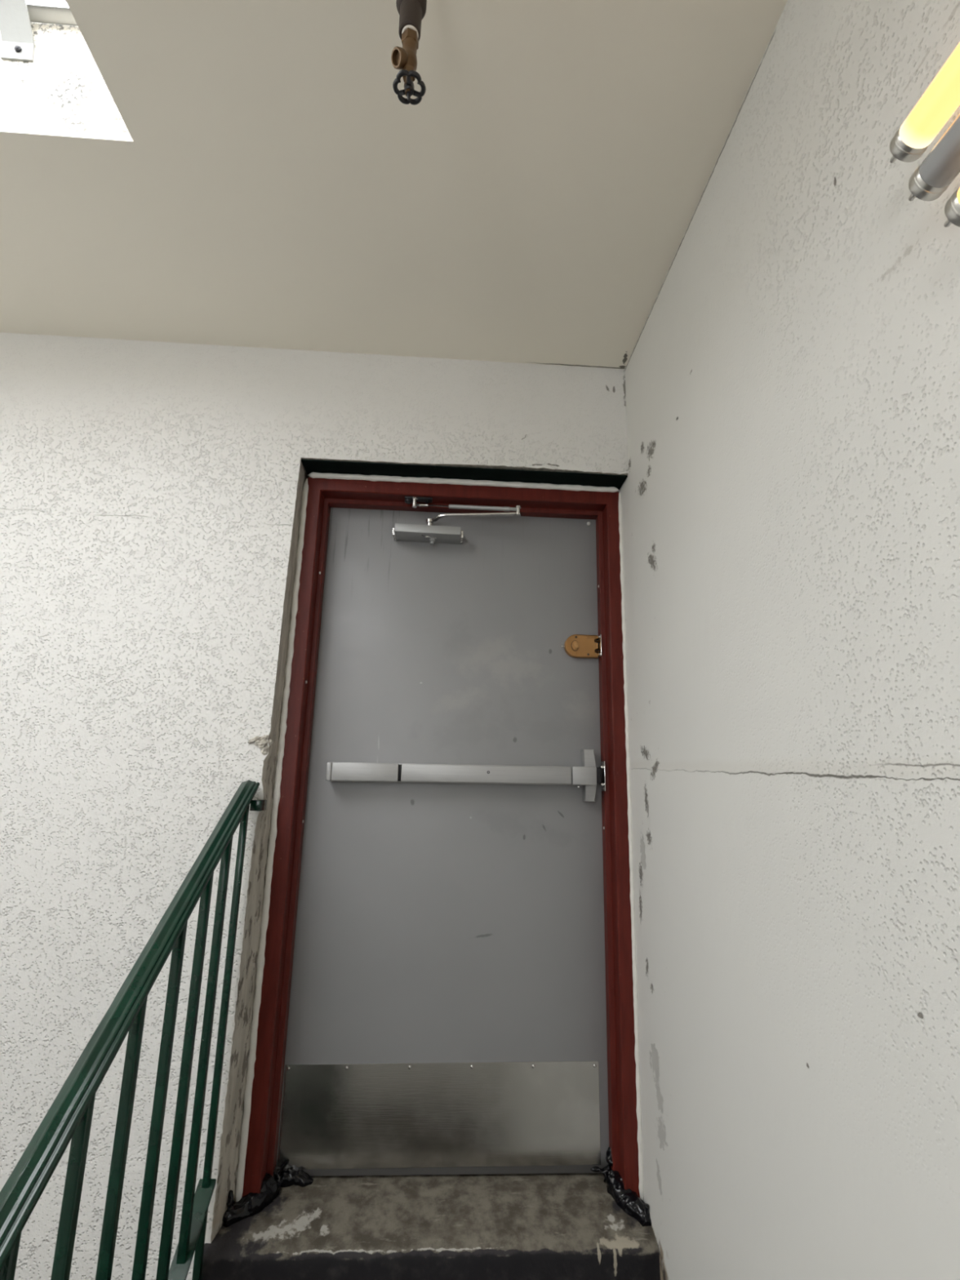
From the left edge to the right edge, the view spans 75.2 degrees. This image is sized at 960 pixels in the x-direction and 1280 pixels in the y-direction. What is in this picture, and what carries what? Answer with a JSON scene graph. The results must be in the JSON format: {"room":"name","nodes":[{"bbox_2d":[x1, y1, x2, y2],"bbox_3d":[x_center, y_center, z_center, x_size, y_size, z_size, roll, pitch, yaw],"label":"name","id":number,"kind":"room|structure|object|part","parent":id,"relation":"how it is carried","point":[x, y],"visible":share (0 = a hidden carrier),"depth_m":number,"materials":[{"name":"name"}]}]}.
{"room":"stairwell","nodes":[
{"label":"stairwell","id":0,"kind":"room"},
{"bbox_2d":[0,332,628,1279],"bbox_3d":[-0.951,0.991,1.657,3.348,4.479,0.317,2,-13,-3],"label":"wall","id":1,"kind":"structure","parent":0,"point":[151,491],"depth_m":1.74,"materials":[{"name":"white paint"}]},
{"bbox_2d":[200,1173,660,1279],"bbox_3d":[-0.117,1.591,1.534,1.055,0.392,0.286,2,-13,-3],"label":"concrete step","id":2,"kind":"structure","parent":1,"relation":"attached to","point":[555,1226],"depth_m":1.48,"materials":[{"name":"concrete"}]},
{"bbox_2d":[222,1159,313,1227],"bbox_3d":[-0.542,1.387,1.572,0.228,0.084,0.089,12,-17,-40],"label":"tar patch","id":3,"kind":"object","parent":2,"relation":"on","point":[251,1204],"visible":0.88,"depth_m":1.54,"materials":[{"name":"black"}]},
{"bbox_2d":[591,1146,651,1226],"bbox_3d":[0.371,1.403,1.602,0.071,0.119,0.185,9,-15,-29],"label":"tar patch","id":4,"kind":"object","parent":2,"relation":"on","point":[628,1200],"visible":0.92,"depth_m":1.57,"materials":[{"name":"black"}]},
{"bbox_2d":[235,471,644,1201],"bbox_3d":[-0.072,0.448,1.776,1.025,1.981,0.025,2,-13,-3],"label":"caulk","id":5,"kind":"structure","parent":1,"relation":"attached to","point":[282,728],"depth_m":1.77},
{"bbox_2d":[241,477,639,1197],"bbox_3d":[-0.071,0.493,1.830,1.000,2.006,0.130,2,-13,-3],"label":"door frame","id":6,"kind":"structure","parent":1,"relation":"attached to","point":[323,494],"depth_m":1.80,"materials":[{"name":"red metal"}]},
{"bbox_2d":[275,496,608,1176],"bbox_3d":[-0.070,0.481,1.827,0.906,1.896,0.154,2,-13,-3],"label":"door","id":7,"kind":"structure","parent":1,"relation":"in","point":[447,1014],"depth_m":1.82,"materials":[{"name":"grey paint"}]},
{"bbox_3d":[-0.192,-0.439,1.993,0.056,0.030,0.022,2,-13,-3],"label":"rod","id":8,"kind":"part","parent":7,"relation":"part of","materials":[{"name":"silver metal"}]},
{"bbox_3d":[-0.146,-0.428,1.988,0.113,0.011,0.006,1,-13,2],"label":"rod","id":9,"kind":"part","parent":7,"relation":"part of","materials":[{"name":"silver metal"}]},
{"bbox_3d":[-0.100,1.274,1.676,0.855,0.251,0.002,2,-13,-3],"label":"kick plate","id":10,"kind":"part","parent":7,"relation":"part of","materials":[{"name":"silver metal"}]},
{"bbox_3d":[-0.051,0.401,1.866,0.785,0.061,0.030,2,-13,-3],"label":"mounting rail","id":11,"kind":"part","parent":7,"relation":"part of","materials":[{"name":"metal"}]},
{"bbox_3d":[-0.024,-0.395,1.991,0.303,0.015,0.034,-1,-13,10],"label":"arm","id":12,"kind":"part","parent":7,"relation":"part of","materials":[{"name":"silver metal"}]},
{"bbox_3d":[0.329,0.409,1.884,0.038,0.153,0.036,2,-13,-3],"label":"mounting plate","id":13,"kind":"part","parent":7,"relation":"part of","materials":[{"name":"metal"}]},
{"bbox_2d":[301,459,627,490],"bbox_3d":[-0.044,-0.520,1.970,1.009,0.004,0.098,2,-13,-3],"label":"lintel","id":14,"kind":"object","parent":1,"relation":"attached to","point":[309,465],"visible":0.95,"depth_m":1.95,"materials":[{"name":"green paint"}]},
{"bbox_2d":[0,0,787,368],"bbox_3d":[-0.778,-1.530,0.075,3.348,0.321,4.550,2,-13,-3],"label":"ceiling","id":15,"kind":"structure","parent":0,"point":[243,173],"depth_m":1.39,"materials":[{"name":"paint"}]},
{"bbox_2d":[0,0,77,62],"bbox_3d":[-1.330,-1.554,0.516,1.493,0.152,1.746,2,-13,-3],"label":"guard","id":16,"kind":"object","parent":15,"relation":"attached to","point":[18,44],"visible":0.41,"depth_m":1.37,"materials":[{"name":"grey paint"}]},
{"bbox_3d":[-1.381,-1.400,1.357,1.491,0.031,0.031,2,-13,-3],"label":"rail","id":17,"kind":"part","parent":16,"relation":"part of","materials":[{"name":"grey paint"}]},
{"bbox_2d":[391,0,426,105],"bbox_3d":[-0.101,-0.831,0.906,0.051,0.196,0.045,2,-13,-3],"label":"valve","id":18,"kind":"object","parent":15,"relation":"hanging from","point":[411,12],"visible":1,"depth_m":0.88,"materials":[{"name":"black metal"}]},
{"bbox_3d":[-0.112,-0.838,0.900,0.033,0.030,0.024,11,-16,-37],"label":"spout","id":19,"kind":"part","parent":18,"relation":"part of","materials":[{"name":"gold metal"}]},
{"bbox_3d":[-0.103,-0.801,0.899,0.013,0.034,0.014,2,-13,-3],"label":"stem","id":20,"kind":"part","parent":18,"relation":"part of","materials":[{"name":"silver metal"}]},
{"bbox_2d":[617,0,959,1279],"bbox_3d":[0.540,0.624,-0.240,0.001,3.999,4.350,2,-13,-3],"label":"wall","id":21,"kind":"structure","parent":0,"point":[790,491],"depth_m":0.95,"materials":[{"name":"white paint"}]},
{"bbox_2d":[889,42,959,163],"bbox_3d":[0.535,-0.695,0.143,0.064,0.039,1.204,2,-13,-3],"label":"fluorescent tube","id":22,"kind":"object","parent":21,"relation":"attached to","point":[940,100],"visible":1,"depth_m":0.67,"materials":[{"name":"yellow glass"}]},
{"bbox_2d":[908,113,959,201],"bbox_3d":[0.535,-0.628,0.111,0.064,0.039,1.204,2,-13,-3],"label":"fluorescent tube","id":23,"kind":"object","parent":21,"relation":"attached to","point":[940,168],"visible":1,"depth_m":0.65,"materials":[{"name":"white glass"}]},
{"bbox_2d":[943,187,959,227],"bbox_3d":[0.535,-0.564,0.059,0.064,0.039,1.204,2,-13,-3],"label":"fluorescent tube","id":24,"kind":"object","parent":21,"relation":"attached to","point":[952,208],"visible":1,"depth_m":0.62,"materials":[{"name":"grey"}]},
{"bbox_3d":[-0.918,2.560,-0.933,2.848,0.150,4.046,2,-13,-3],"label":"floor","id":25,"kind":"structure","parent":0,"visible":0},
{"bbox_3d":[-0.058,2.022,0.131,1.055,1.420,2.264,2,-13,-3],"label":"floor","id":26,"kind":"structure","parent":25,"relation":"on","visible":0},
{"bbox_2d":[0,780,266,1279],"bbox_3d":[-0.561,1.249,0.345,0.062,2.300,2.216,2,-13,-3],"label":"stair railing","id":27,"kind":"object","parent":26,"relation":"attached to","point":[69,1117],"visible":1,"depth_m":1.15,"materials":[{"name":"green metal"}]},
{"bbox_3d":[-0.577,1.680,0.225,0.038,1.404,2.162,2,-13,-3],"label":"rail","id":28,"kind":"part","parent":27,"relation":"part of","materials":[{"name":"green metal"}]}
]}

